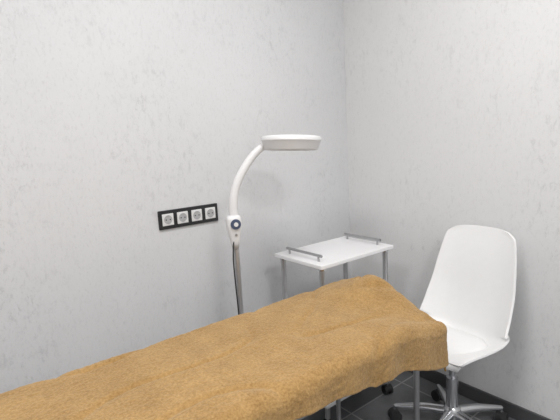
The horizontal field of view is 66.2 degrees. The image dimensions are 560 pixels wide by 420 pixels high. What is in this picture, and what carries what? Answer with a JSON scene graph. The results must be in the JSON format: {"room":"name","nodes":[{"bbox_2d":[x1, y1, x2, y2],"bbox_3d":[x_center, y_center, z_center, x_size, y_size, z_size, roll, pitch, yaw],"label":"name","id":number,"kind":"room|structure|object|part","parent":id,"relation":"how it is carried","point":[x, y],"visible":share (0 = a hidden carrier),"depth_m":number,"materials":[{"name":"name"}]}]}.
{"room":"beauty treatment room","nodes":[
{"label":"beauty treatment room","id":0,"kind":"room"},
{"bbox_2d":[0,0,350,393],"bbox_3d":[-1.039,-0.213,1.546,3.820,2.700,0.120,-10,11,-37],"label":"wall","id":1,"kind":"structure","parent":0,"point":[115,114],"depth_m":1.85,"materials":[{"name":"paint"}]},
{"bbox_2d":[162,213,173,225],"bbox_3d":[-0.498,0.043,1.911,0.053,0.053,0.006,-10,11,-37],"label":"insert","id":2,"kind":"object","parent":1,"relation":"attached to","point":[171,214],"visible":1,"depth_m":1.91,"materials":[{"name":"white plastic"}]},
{"bbox_2d":[164,215,171,223],"bbox_3d":[-0.496,0.044,1.909,0.039,0.039,0.001,-10,11,-37],"label":"well","id":3,"kind":"object","parent":2,"relation":"attached to","point":[166,217],"visible":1,"depth_m":1.91,"materials":[{"name":"white plastic"}]},
{"bbox_2d":[177,211,188,223],"bbox_3d":[-0.442,0.034,1.954,0.053,0.053,0.006,-10,11,-37],"label":"insert","id":4,"kind":"object","parent":1,"relation":"attached to","point":[186,212],"visible":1,"depth_m":1.95,"materials":[{"name":"white plastic"}]},
{"bbox_2d":[179,213,186,221],"bbox_3d":[-0.441,0.034,1.952,0.039,0.039,0.001,-10,11,-37],"label":"well","id":5,"kind":"object","parent":4,"relation":"attached to","point":[184,214],"visible":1,"depth_m":1.95,"materials":[{"name":"white plastic"}]},
{"bbox_2d":[157,203,217,229],"bbox_3d":[-0.418,0.028,1.980,0.297,0.084,0.010,-10,11,-37],"label":"panel","id":6,"kind":"object","parent":1,"relation":"attached to","point":[174,211],"visible":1,"depth_m":1.97,"materials":[{"name":"black plastic"}]},
{"bbox_2d":[191,209,201,221],"bbox_3d":[-0.387,0.024,1.997,0.053,0.053,0.006,-10,11,-37],"label":"insert","id":7,"kind":"object","parent":1,"relation":"attached to","point":[200,210],"visible":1,"depth_m":1.99,"materials":[{"name":"white plastic"}]},
{"bbox_2d":[193,211,200,218],"bbox_3d":[-0.385,0.024,1.995,0.039,0.039,0.001,-10,11,-37],"label":"well","id":8,"kind":"object","parent":1,"relation":"attached to","point":[198,214],"visible":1,"depth_m":2.00,"materials":[{"name":"white plastic"}]},
{"bbox_2d":[205,207,215,218],"bbox_3d":[-0.331,0.014,2.040,0.053,0.053,0.006,-10,11,-37],"label":"insert","id":9,"kind":"object","parent":1,"relation":"attached to","point":[206,209],"visible":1,"depth_m":2.03,"materials":[{"name":"white plastic"}]},
{"bbox_2d":[207,209,213,216],"bbox_3d":[-0.329,0.015,2.038,0.039,0.039,0.001,-10,11,-37],"label":"well","id":10,"kind":"object","parent":9,"relation":"attached to","point":[209,211],"visible":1,"depth_m":2.04,"materials":[{"name":"white plastic"}]},
{"bbox_2d":[302,371,515,419],"bbox_3d":[0.137,1.338,0.268,3.940,0.100,3.840,-10,11,-37],"label":"floor","id":11,"kind":"structure","parent":0,"point":[370,403],"depth_m":2.16,"materials":[{"name":"tile"}]},
{"bbox_2d":[0,274,448,419],"bbox_3d":[-0.332,0.777,1.112,1.979,0.802,0.538,-10,11,-37],"label":"massage table","id":12,"kind":"object","parent":11,"relation":"on","point":[291,358],"visible":1,"depth_m":1.18,"materials":[{"name":"terry cloth fabric"},{"name":"brushed steel"}]},
{"bbox_3d":[0.241,0.733,1.792,0.020,0.620,0.020,-10,11,-37],"label":"leg","id":13,"kind":"part","parent":12,"relation":"part of","materials":[{"name":"metal"}]},
{"bbox_3d":[0.475,0.766,1.495,0.020,0.620,0.020,-10,11,-37],"label":"leg","id":14,"kind":"part","parent":12,"relation":"part of","materials":[{"name":"metal"}]},
{"bbox_2d":[226,134,321,314],"bbox_3d":[-0.118,0.368,1.869,0.581,1.355,0.478,-10,11,-37],"label":"floor lamp","id":15,"kind":"object","parent":11,"relation":"on","point":[288,142],"visible":0.68,"depth_m":1.76,"materials":[{"name":"plastic"}]},
{"bbox_2d":[230,219,240,235],"bbox_3d":[-0.180,0.072,1.764,0.046,0.073,0.027,-10,11,-37],"label":"switch","id":16,"kind":"object","parent":15,"relation":"attached to","point":[235,224],"depth_m":1.76,"materials":[{"name":"plastic"}]},
{"bbox_3d":[-0.121,-0.130,1.779,0.201,0.307,0.040,-5,9,-14],"label":"gooseneck arm","id":17,"kind":"part","parent":15,"relation":"part of","materials":[{"name":"white plastic"}]},
{"bbox_2d":[274,233,392,419],"bbox_3d":[0.286,0.568,2.163,0.493,0.828,0.334,-10,11,-37],"label":"cart","id":18,"kind":"object","parent":11,"relation":"on","point":[321,256],"visible":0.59,"depth_m":2.08,"materials":[{"name":"white laminate"}]},
{"bbox_3d":[0.034,0.581,2.138,0.025,0.717,0.025,-10,11,-37],"label":"leg","id":19,"kind":"part","parent":18,"relation":"part of","materials":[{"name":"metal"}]},
{"bbox_3d":[0.201,0.605,1.925,0.025,0.717,0.025,-10,11,-37],"label":"leg","id":20,"kind":"part","parent":18,"relation":"part of","materials":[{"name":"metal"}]},
{"bbox_2d":[274,236,392,269],"bbox_3d":[0.267,0.201,2.106,0.491,0.018,0.332,-10,11,-37],"label":"shelf","id":21,"kind":"object","parent":18,"relation":"attached to","point":[341,250],"depth_m":2.06,"materials":[{"name":"white laminate"}]},
{"bbox_2d":[324,395,350,408],"bbox_3d":[0.302,0.840,2.204,0.491,0.018,0.332,-10,11,-37],"label":"shelf","id":22,"kind":"object","parent":18,"relation":"attached to","point":[333,403],"depth_m":1.95,"materials":[{"name":"white laminate"}]},
{"bbox_3d":[0.372,0.523,2.399,0.025,0.717,0.025,-10,11,-37],"label":"leg","id":23,"kind":"part","parent":18,"relation":"part of","materials":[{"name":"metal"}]},
{"bbox_3d":[0.540,0.546,2.186,0.025,0.717,0.025,-10,11,-37],"label":"leg","id":24,"kind":"part","parent":18,"relation":"part of","materials":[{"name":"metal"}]},
{"bbox_2d":[383,383,391,391],"bbox_3d":[0.561,0.931,2.245,0.040,0.040,0.040,-6,9,-16],"label":"caster wheel","id":25,"kind":"object","parent":18,"relation":"attached to","point":[387,387],"depth_m":2.23,"materials":[{"name":"black plastic"}]},
{"bbox_2d":[388,225,516,419],"bbox_3d":[0.747,0.552,1.837,0.536,0.909,0.530,-9,11,-34],"label":"office chair","id":26,"kind":"object","parent":11,"relation":"on","point":[471,290],"visible":0.75,"depth_m":1.90,"materials":[{"name":"white plastic"}]},
{"bbox_2d":[389,407,399,413],"bbox_3d":[0.542,0.961,2.026,0.046,0.046,0.040,-4,9,-9],"label":"caster wheel","id":27,"kind":"object","parent":26,"relation":"attached to","point":[393,410],"depth_m":2.02,"materials":[{"name":"plastic"}]},
{"bbox_3d":[0.643,0.900,1.971,0.233,0.062,0.044,1,10,26],"label":"leg","id":28,"kind":"part","parent":26,"relation":"part of","materials":[{"name":"silver metal"}]},
{"bbox_3d":[0.778,0.882,2.044,0.044,0.062,0.233,-2,9,6],"label":"leg","id":29,"kind":"part","parent":26,"relation":"part of","materials":[{"name":"silver metal"}]},
{"bbox_3d":[0.675,0.923,1.811,0.044,0.062,0.233,5,12,41],"label":"leg","id":30,"kind":"part","parent":26,"relation":"part of","materials":[{"name":"silver metal"}]},
{"bbox_3d":[0.827,0.918,1.791,0.044,0.062,0.233,-7,10,-26],"label":"leg","id":31,"kind":"part","parent":26,"relation":"part of","materials":[{"name":"silver metal"}]},
{"bbox_2d":[446,326,487,354],"bbox_3d":[0.688,0.556,1.817,0.280,0.030,0.310,-9,11,-34],"label":"seat cushion","id":32,"kind":"object","parent":26,"relation":"on","point":[459,342],"depth_m":1.76,"materials":[{"name":"white plastic"}]},
{"bbox_3d":[0.898,0.892,1.933,0.233,0.062,0.044,-5,9,-9],"label":"leg","id":33,"kind":"part","parent":26,"relation":"part of","materials":[{"name":"silver metal"}]},
{"bbox_2d":[495,411,506,419],"bbox_3d":[1.013,0.945,1.966,0.040,0.046,0.046,6,12,44],"label":"caster wheel","id":34,"kind":"object","parent":26,"relation":"attached to","point":[499,415],"depth_m":1.95,"materials":[{"name":"plastic"}]},
{"bbox_2d":[343,0,559,419],"bbox_3d":[1.561,-0.303,1.210,0.120,2.700,3.600,-10,11,-37],"label":"wall","id":35,"kind":"structure","parent":0,"point":[453,106],"depth_m":2.00,"materials":[{"name":"paint"}]},
{"bbox_2d":[408,370,550,419],"bbox_3d":[1.580,1.004,1.369,0.012,0.070,3.600,-10,11,-37],"label":"baseboard","id":36,"kind":"structure","parent":35,"relation":"attached to","point":[514,411],"depth_m":2.10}
]}

